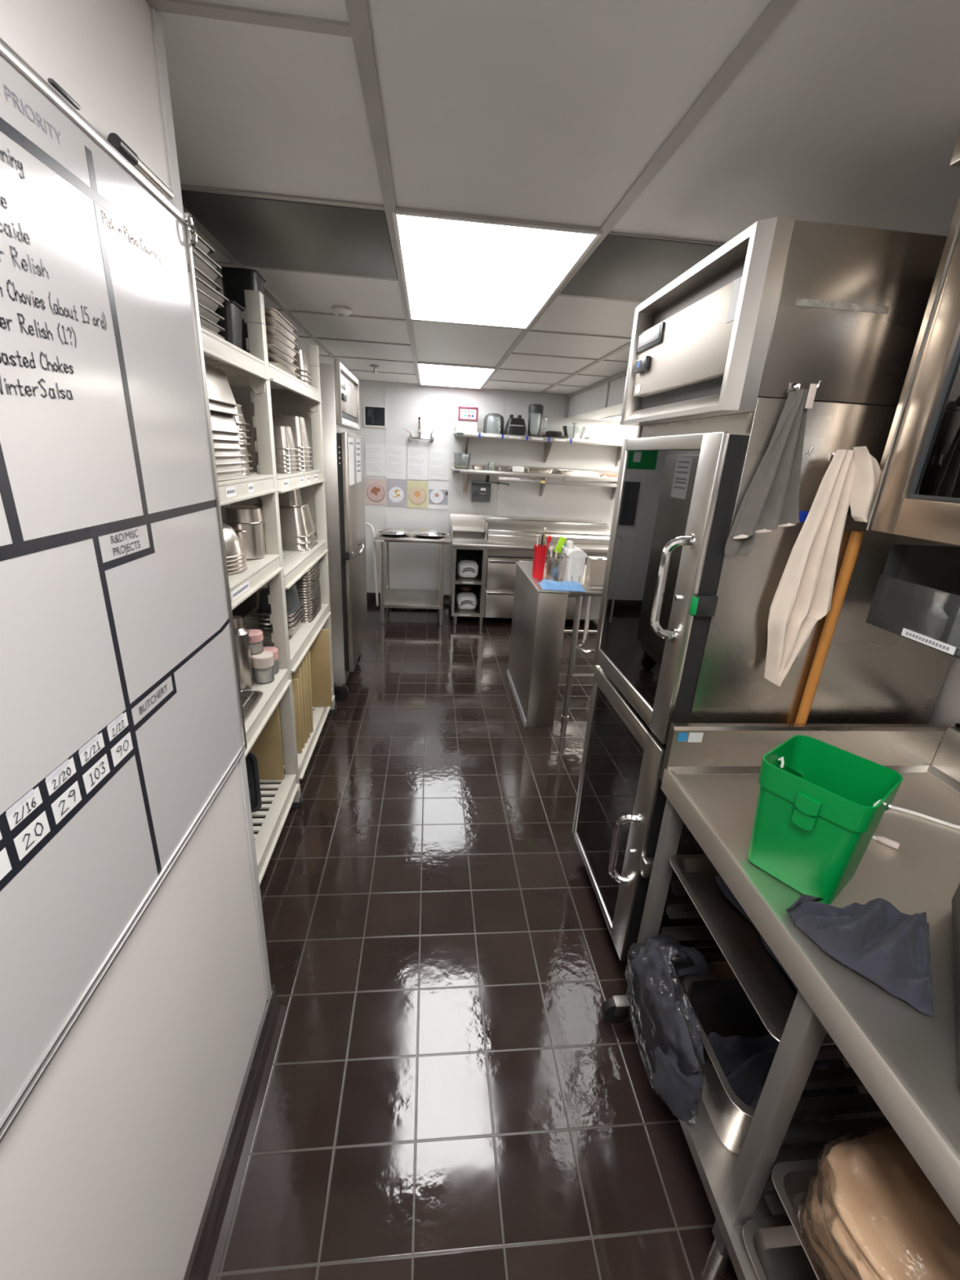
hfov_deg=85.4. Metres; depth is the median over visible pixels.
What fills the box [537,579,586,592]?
cloth
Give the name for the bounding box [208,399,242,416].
hotel pan
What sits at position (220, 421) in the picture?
hotel pan
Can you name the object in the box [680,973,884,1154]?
pan
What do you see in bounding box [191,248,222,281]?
sheet pan
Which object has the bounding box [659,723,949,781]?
backsplash
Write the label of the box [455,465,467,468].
vegetables
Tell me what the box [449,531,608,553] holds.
countertop
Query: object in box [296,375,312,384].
pan
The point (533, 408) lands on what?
blender jar
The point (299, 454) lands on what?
pan
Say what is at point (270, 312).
sheet pan
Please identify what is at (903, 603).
metal box
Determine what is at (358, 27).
grid
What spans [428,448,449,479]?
sheet
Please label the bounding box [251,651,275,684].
spice jar
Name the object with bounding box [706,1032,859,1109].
folded cloth
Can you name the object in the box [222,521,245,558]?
mixing bowl
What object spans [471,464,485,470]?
steel pan
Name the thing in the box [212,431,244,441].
hotel pan
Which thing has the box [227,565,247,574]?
mixing bowl
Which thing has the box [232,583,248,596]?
label
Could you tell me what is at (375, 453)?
sheet
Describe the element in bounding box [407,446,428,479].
sheet
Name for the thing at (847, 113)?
ceiling
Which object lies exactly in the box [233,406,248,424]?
pan
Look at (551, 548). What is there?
spatula
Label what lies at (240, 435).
pan
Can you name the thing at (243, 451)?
pan
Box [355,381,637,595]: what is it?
wall
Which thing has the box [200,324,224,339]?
sheet pan
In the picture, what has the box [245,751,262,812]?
serving tray
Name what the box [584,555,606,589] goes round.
dispenser
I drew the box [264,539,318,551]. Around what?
hotel pan
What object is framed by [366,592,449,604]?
baseboard
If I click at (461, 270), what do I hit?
recessed light
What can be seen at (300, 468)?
pan
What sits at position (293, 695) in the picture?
cutting board
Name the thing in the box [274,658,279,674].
jar
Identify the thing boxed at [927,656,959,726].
wall
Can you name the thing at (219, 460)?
hotel pan
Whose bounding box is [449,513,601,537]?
backsplash
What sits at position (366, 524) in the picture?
hose
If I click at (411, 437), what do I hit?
faucet
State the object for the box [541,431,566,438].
tray
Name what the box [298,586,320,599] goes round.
tray
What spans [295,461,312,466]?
pan
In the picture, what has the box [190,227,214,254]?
sheet pan
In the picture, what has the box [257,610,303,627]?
pan
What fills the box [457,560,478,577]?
bundle
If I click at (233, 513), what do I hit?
insert
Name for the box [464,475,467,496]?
wooden spoon
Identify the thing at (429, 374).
recessed light
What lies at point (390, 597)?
work table
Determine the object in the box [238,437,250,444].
pan
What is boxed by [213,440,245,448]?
hotel pan
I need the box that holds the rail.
[497,472,617,487]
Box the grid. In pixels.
[145,0,797,395]
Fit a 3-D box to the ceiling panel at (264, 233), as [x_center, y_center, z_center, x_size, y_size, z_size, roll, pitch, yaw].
[-0.589,-1.326,1.731,0.585,0.006,0.615,1,20,-6]
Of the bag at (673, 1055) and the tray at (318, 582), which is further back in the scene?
the tray at (318, 582)
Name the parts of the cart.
leg, cross rail, panel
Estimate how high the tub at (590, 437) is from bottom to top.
0.035 m
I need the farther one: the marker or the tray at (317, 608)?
the tray at (317, 608)
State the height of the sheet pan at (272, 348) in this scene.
0.030 m
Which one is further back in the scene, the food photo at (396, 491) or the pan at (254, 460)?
the food photo at (396, 491)
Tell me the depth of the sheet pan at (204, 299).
1.52 m
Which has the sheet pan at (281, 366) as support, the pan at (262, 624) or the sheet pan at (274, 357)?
the sheet pan at (274, 357)
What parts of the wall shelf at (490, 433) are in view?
shelf plate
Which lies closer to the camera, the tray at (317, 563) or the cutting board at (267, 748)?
the cutting board at (267, 748)
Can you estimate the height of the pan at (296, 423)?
0.150 m
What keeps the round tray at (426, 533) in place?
on the work table at (390, 597)
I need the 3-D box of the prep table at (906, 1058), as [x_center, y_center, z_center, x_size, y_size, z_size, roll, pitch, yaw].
[0.915,0.997,0.773,0.870,1.040,1.713,1,20,-6]
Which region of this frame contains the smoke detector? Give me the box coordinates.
[330,306,351,316]
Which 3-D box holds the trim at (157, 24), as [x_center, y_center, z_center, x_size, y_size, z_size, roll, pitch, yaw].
[-0.578,0.033,1.201,0.006,2.210,0.032,1,20,-6]
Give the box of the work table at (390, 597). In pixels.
[374,527,451,625]
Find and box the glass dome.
[483,413,503,434]
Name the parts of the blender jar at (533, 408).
lid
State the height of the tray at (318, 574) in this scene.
0.022 m
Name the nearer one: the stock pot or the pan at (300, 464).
the stock pot
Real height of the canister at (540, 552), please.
0.210 m
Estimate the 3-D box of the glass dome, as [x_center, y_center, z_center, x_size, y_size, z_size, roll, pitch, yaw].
[0.141,-2.207,5.308,0.211,0.198,0.212,11,21,21]
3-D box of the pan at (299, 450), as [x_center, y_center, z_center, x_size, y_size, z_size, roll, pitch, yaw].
[-0.974,-1.038,2.645,0.193,0.150,0.183,1,20,-6]
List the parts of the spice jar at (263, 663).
lid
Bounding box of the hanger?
[490,481,509,488]
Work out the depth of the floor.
1.62 m
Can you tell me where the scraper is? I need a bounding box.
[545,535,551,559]
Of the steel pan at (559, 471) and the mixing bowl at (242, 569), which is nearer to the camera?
the mixing bowl at (242, 569)
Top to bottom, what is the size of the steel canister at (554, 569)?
0.160 m
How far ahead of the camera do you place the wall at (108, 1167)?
0.83 m
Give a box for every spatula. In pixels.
[549,546,553,557]
[554,536,566,558]
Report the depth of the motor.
5.25 m
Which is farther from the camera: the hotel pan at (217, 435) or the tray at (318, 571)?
the tray at (318, 571)
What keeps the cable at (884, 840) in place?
on the prep table at (906, 1058)
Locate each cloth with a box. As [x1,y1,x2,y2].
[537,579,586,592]
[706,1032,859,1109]
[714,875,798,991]
[785,893,933,1016]
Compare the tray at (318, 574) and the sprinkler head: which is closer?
the tray at (318, 574)
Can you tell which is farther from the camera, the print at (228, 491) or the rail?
the rail
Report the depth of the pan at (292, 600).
2.51 m
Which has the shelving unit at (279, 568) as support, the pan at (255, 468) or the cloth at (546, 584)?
the pan at (255, 468)
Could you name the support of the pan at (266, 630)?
on the shelving unit at (279, 568)
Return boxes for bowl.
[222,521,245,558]
[226,554,246,562]
[226,558,246,566]
[226,562,247,570]
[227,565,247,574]
[562,422,586,439]
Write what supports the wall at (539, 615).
on the floor
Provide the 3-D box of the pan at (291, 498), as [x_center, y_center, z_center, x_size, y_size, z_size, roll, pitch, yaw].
[-1.036,-0.775,2.680,0.220,0.145,0.190,1,20,-6]
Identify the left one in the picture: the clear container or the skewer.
the clear container
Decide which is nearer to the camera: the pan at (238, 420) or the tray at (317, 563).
the pan at (238, 420)
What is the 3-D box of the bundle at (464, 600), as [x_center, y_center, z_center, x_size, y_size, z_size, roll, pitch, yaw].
[-0.141,-0.415,5.489,0.218,0.158,0.299,1,20,-6]
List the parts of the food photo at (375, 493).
pictured plate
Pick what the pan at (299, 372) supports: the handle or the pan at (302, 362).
the pan at (302, 362)
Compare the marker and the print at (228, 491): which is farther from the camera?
the print at (228, 491)
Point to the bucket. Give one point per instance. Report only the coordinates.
(820, 805)
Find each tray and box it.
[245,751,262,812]
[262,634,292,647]
[294,573,319,586]
[295,570,319,583]
[296,576,319,589]
[297,568,319,580]
[297,578,319,591]
[297,581,319,595]
[297,583,319,597]
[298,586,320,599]
[299,588,320,603]
[300,594,320,608]
[300,606,321,622]
[301,591,320,605]
[301,596,321,611]
[302,564,319,577]
[302,599,321,614]
[302,601,321,617]
[302,604,320,619]
[304,562,319,574]
[377,527,411,536]
[377,530,411,536]
[412,528,449,537]
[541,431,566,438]
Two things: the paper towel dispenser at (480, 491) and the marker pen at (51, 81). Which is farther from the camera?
the paper towel dispenser at (480, 491)
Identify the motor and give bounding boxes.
[503,414,526,435]
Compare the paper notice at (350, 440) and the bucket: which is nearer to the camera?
the bucket
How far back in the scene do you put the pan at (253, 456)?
2.32 m
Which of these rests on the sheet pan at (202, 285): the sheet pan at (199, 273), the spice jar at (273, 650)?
the sheet pan at (199, 273)
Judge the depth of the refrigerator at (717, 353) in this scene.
1.35 m
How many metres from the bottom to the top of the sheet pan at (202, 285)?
0.028 m
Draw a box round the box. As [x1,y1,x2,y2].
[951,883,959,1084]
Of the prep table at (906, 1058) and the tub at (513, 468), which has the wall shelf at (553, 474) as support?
the tub at (513, 468)
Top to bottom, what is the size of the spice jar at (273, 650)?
0.105 m
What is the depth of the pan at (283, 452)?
2.31 m
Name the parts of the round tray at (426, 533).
domed lid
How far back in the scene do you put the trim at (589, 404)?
4.58 m
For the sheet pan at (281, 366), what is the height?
0.030 m
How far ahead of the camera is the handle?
1.32 m
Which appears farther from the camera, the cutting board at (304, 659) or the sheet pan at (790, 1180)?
the cutting board at (304, 659)
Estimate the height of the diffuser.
0.004 m
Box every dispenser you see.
[471,480,491,502]
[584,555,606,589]
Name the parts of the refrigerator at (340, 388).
badge plate, header frame, header panel, door, handle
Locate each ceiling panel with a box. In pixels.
[181,190,397,279]
[560,234,721,301]
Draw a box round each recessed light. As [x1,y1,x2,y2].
[391,210,602,328]
[416,362,496,388]
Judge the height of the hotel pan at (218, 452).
0.100 m
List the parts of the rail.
rail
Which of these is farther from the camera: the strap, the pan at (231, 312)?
the strap
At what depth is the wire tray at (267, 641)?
2.51 m
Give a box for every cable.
[871,804,959,849]
[955,723,959,728]
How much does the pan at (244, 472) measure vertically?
0.065 m
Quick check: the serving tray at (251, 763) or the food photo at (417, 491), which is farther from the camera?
the food photo at (417, 491)
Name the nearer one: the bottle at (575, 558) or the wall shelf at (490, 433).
the bottle at (575, 558)
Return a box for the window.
[363,404,386,427]
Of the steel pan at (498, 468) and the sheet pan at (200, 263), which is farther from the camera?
the steel pan at (498, 468)
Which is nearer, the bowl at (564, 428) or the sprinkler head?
the sprinkler head
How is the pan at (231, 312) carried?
on the shelving unit at (279, 568)
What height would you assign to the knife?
0.028 m
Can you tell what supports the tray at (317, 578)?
on the tray at (318, 580)
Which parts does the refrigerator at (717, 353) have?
glass pane, door, handle, badge plate, glass pane, badge frame, door, handle, header panel, header frame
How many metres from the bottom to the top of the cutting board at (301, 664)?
0.460 m
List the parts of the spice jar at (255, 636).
lid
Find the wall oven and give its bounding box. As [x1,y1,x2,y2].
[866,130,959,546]
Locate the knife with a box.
[600,474,617,477]
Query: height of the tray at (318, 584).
0.022 m
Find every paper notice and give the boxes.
[347,436,355,485]
[355,438,361,482]
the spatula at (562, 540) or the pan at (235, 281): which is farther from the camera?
the spatula at (562, 540)
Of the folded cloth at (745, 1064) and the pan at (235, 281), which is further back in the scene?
the pan at (235, 281)
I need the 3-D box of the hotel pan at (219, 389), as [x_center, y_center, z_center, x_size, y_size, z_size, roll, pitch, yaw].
[-1.028,-0.763,1.512,0.544,0.100,0.359,1,20,-6]
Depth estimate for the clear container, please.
5.41 m
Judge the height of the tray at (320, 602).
0.022 m
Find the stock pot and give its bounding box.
[222,520,266,559]
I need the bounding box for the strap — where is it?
[485,475,489,482]
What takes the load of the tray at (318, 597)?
on the tray at (320, 597)
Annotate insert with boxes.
[223,505,263,523]
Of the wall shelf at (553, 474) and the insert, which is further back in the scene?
the wall shelf at (553, 474)
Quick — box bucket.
[746,734,902,904]
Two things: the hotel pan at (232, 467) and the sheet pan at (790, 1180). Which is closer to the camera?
the sheet pan at (790, 1180)
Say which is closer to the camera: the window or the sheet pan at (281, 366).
the sheet pan at (281, 366)
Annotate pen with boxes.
[47,78,80,110]
[540,533,543,546]
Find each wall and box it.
[0,0,266,1279]
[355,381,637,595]
[506,561,568,727]
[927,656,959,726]
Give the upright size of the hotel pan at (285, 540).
0.100 m
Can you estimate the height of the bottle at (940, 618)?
0.095 m
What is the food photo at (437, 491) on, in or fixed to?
attached to the wall at (412, 566)
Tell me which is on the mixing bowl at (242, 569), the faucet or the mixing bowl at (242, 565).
the mixing bowl at (242, 565)
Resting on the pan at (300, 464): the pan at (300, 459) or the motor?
the pan at (300, 459)
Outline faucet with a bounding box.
[403,416,434,442]
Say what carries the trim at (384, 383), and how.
attached to the wall at (412, 566)
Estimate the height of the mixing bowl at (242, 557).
0.114 m
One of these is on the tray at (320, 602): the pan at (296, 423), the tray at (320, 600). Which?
the tray at (320, 600)
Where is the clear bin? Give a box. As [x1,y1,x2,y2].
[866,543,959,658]
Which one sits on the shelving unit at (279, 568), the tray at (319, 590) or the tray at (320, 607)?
the tray at (320, 607)
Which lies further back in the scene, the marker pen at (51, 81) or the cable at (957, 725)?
the cable at (957, 725)
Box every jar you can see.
[247,629,263,654]
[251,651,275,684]
[263,646,279,674]
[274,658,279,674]
[487,462,494,471]
[527,404,546,436]
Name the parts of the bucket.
handle, handle, handle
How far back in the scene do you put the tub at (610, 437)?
5.39 m
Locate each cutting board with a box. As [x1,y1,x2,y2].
[249,704,284,779]
[278,695,297,753]
[291,667,304,747]
[292,678,302,752]
[297,659,307,742]
[302,654,310,737]
[306,650,313,732]
[308,629,332,706]
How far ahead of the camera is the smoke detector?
2.52 m
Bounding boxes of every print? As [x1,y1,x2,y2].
[226,489,235,493]
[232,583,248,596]
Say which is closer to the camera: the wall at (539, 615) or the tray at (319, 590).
the tray at (319, 590)
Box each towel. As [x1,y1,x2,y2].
[724,383,817,556]
[764,446,880,686]
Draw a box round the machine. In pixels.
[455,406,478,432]
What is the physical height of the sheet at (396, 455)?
0.344 m
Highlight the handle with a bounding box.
[711,529,865,962]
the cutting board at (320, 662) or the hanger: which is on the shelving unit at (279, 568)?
the cutting board at (320, 662)
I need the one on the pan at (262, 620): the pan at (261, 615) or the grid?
the pan at (261, 615)
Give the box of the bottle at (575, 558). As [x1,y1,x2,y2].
[561,540,587,584]
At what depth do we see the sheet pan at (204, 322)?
1.57 m
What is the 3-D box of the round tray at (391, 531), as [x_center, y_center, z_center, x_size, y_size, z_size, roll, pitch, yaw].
[-0.850,-1.079,5.165,0.338,0.069,0.338,1,20,-6]
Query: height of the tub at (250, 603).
0.260 m
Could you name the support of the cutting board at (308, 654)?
on the shelving unit at (279, 568)
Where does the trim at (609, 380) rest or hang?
attached to the wall at (412, 566)
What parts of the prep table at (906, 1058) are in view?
leg, leg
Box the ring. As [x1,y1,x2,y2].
[550,556,563,562]
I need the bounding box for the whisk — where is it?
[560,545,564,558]
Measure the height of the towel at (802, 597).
0.567 m
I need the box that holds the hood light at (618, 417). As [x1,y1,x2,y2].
[600,414,621,420]
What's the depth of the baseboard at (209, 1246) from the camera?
1.26 m
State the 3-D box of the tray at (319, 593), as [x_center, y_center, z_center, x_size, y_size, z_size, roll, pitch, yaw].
[-1.039,-0.247,2.915,0.240,0.022,0.315,1,20,-6]
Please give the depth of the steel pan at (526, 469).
5.47 m
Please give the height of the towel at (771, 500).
0.373 m
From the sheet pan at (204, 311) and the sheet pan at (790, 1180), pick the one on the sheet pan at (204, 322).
the sheet pan at (204, 311)
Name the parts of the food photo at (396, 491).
pictured plate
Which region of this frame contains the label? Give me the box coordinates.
[906,631,949,650]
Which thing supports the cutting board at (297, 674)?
on the shelving unit at (279, 568)
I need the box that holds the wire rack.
[240,690,254,707]
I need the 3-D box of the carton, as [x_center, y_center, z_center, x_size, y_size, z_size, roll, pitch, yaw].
[1.010,-0.038,1.002,0.070,0.146,0.125,1,20,-6]
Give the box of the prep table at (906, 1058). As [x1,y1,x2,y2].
[601,723,959,1279]
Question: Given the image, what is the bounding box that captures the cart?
[544,563,602,721]
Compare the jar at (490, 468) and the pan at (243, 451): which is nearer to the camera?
the pan at (243, 451)
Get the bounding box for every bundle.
[456,591,477,609]
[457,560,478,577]
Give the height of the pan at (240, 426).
0.065 m
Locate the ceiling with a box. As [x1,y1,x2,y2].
[157,0,959,395]
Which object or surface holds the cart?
on the floor
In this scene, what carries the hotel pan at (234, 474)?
on the shelving unit at (279, 568)
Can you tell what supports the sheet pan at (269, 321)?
on the sheet pan at (270, 330)
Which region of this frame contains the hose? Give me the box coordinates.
[364,523,378,605]
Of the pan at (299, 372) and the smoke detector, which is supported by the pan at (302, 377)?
the pan at (299, 372)
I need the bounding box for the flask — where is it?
[232,615,253,689]
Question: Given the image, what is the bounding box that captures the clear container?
[453,453,471,469]
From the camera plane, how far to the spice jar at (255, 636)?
2.10 m
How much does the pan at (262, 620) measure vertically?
0.060 m
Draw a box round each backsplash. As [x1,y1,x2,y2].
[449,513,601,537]
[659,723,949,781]
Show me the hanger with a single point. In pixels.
(498, 483)
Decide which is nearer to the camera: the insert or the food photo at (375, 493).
the insert
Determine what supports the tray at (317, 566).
on the tray at (317, 569)
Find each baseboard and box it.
[183,983,287,1279]
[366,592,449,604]
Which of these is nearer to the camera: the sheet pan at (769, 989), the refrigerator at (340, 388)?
the sheet pan at (769, 989)
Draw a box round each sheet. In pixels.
[364,443,385,475]
[386,444,406,479]
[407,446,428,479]
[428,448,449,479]
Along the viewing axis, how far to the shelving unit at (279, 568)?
2.16 m
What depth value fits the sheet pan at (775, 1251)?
1.04 m
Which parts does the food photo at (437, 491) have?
pictured plate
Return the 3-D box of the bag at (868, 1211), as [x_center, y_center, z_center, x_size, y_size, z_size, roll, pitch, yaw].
[0.756,0.984,0.832,0.429,0.215,0.302,0,20,-8]
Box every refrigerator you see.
[229,360,367,701]
[572,216,959,962]
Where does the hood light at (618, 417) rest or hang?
attached to the wall at (412, 566)
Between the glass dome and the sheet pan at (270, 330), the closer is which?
the sheet pan at (270, 330)
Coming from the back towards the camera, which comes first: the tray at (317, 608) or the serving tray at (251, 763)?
the tray at (317, 608)
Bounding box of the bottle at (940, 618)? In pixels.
[932,591,949,638]
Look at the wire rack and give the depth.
1.95 m
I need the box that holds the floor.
[216,601,737,1279]
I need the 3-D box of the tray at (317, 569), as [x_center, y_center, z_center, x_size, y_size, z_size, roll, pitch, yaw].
[-1.031,-0.377,2.866,0.240,0.022,0.315,1,20,-6]
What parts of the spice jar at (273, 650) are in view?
lid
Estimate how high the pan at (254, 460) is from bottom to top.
0.100 m
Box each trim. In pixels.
[149,7,271,999]
[384,382,505,527]
[564,370,626,417]
[567,375,626,422]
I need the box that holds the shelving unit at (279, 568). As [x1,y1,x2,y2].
[200,289,336,885]
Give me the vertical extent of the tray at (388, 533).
0.028 m
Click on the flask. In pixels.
(243, 654)
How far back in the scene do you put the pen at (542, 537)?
3.38 m
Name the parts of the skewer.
handle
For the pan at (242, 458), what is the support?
on the pan at (246, 465)
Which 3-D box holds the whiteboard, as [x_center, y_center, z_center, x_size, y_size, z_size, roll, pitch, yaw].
[-0.473,0.080,0.207,0.021,1.096,1.958,1,20,-6]
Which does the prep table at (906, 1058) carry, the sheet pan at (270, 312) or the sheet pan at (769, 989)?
the sheet pan at (769, 989)
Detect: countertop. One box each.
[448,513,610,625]
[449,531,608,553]
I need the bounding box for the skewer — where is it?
[542,527,546,546]
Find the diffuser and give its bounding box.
[604,416,621,420]
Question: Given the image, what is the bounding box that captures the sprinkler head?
[369,364,379,373]
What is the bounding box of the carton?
[946,607,959,648]
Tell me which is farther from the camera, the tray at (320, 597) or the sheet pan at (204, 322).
the tray at (320, 597)
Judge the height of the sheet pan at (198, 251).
0.028 m
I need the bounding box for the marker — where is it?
[107,133,173,199]
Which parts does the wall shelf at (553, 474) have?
shelf plate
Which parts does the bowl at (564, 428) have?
stem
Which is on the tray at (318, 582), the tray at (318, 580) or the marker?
the tray at (318, 580)
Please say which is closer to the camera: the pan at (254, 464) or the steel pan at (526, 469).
the pan at (254, 464)
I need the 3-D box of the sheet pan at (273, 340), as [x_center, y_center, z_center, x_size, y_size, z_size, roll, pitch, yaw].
[-1.052,-1.288,2.273,0.422,0.030,0.452,1,20,-6]
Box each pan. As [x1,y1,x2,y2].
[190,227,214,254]
[191,246,222,271]
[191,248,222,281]
[194,266,222,290]
[195,275,229,304]
[195,286,223,311]
[198,302,224,324]
[199,314,225,333]
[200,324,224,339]
[204,363,241,406]
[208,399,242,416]
[209,410,244,433]
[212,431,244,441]
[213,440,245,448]
[213,448,246,457]
[214,299,244,349]
[215,456,246,464]
[216,463,247,472]
[217,470,248,480]
[219,266,266,353]
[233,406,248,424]
[235,423,248,431]
[237,430,249,438]
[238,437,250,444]
[239,444,251,455]
[240,455,252,462]
[240,462,253,468]
[240,690,262,720]
[241,468,253,475]
[248,423,297,449]
[248,447,297,456]
[248,454,297,460]
[248,458,297,464]
[248,502,317,537]
[249,462,298,469]
[249,466,298,473]
[254,488,304,506]
[256,583,302,613]
[256,602,302,617]
[256,606,302,622]
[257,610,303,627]
[257,614,303,635]
[264,306,297,332]
[264,533,317,543]
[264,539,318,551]
[265,315,298,341]
[265,324,297,348]
[266,333,298,357]
[266,342,297,363]
[267,352,299,372]
[268,361,300,377]
[271,413,311,448]
[292,347,311,375]
[294,370,312,379]
[294,447,311,453]
[294,452,311,457]
[295,457,311,462]
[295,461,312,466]
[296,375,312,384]
[296,466,312,471]
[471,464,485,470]
[495,466,511,471]
[524,467,553,473]
[556,469,600,476]
[670,853,835,1045]
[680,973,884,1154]
[742,1215,817,1279]
[772,1159,824,1279]
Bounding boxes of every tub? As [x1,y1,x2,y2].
[231,591,257,617]
[510,466,524,472]
[584,435,606,440]
[605,435,622,441]
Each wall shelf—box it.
[451,462,618,499]
[453,426,629,466]
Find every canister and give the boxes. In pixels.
[531,544,547,577]
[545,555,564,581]
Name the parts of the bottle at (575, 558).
lid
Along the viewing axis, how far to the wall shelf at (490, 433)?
5.32 m
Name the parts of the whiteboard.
rail, rail, rail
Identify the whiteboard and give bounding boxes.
[0,37,247,1143]
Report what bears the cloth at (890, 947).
on the prep table at (906, 1058)
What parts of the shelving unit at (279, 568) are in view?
post, shelf plate, shelf plate, shelf plate, shelf plate, shelf plate, post, shelf plate, shelf plate, shelf plate, shelf plate, shelf plate, post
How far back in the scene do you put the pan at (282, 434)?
2.30 m
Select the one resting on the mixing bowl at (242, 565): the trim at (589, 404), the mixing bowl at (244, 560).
the mixing bowl at (244, 560)
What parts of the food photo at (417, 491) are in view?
pictured plate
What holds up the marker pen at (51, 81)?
on the whiteboard
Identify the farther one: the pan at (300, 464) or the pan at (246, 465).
the pan at (300, 464)
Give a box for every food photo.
[365,478,386,504]
[386,480,406,506]
[407,480,427,508]
[427,481,448,509]
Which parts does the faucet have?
spout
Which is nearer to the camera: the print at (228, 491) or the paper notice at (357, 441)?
the print at (228, 491)
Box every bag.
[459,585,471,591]
[626,933,708,1124]
[797,1126,959,1279]

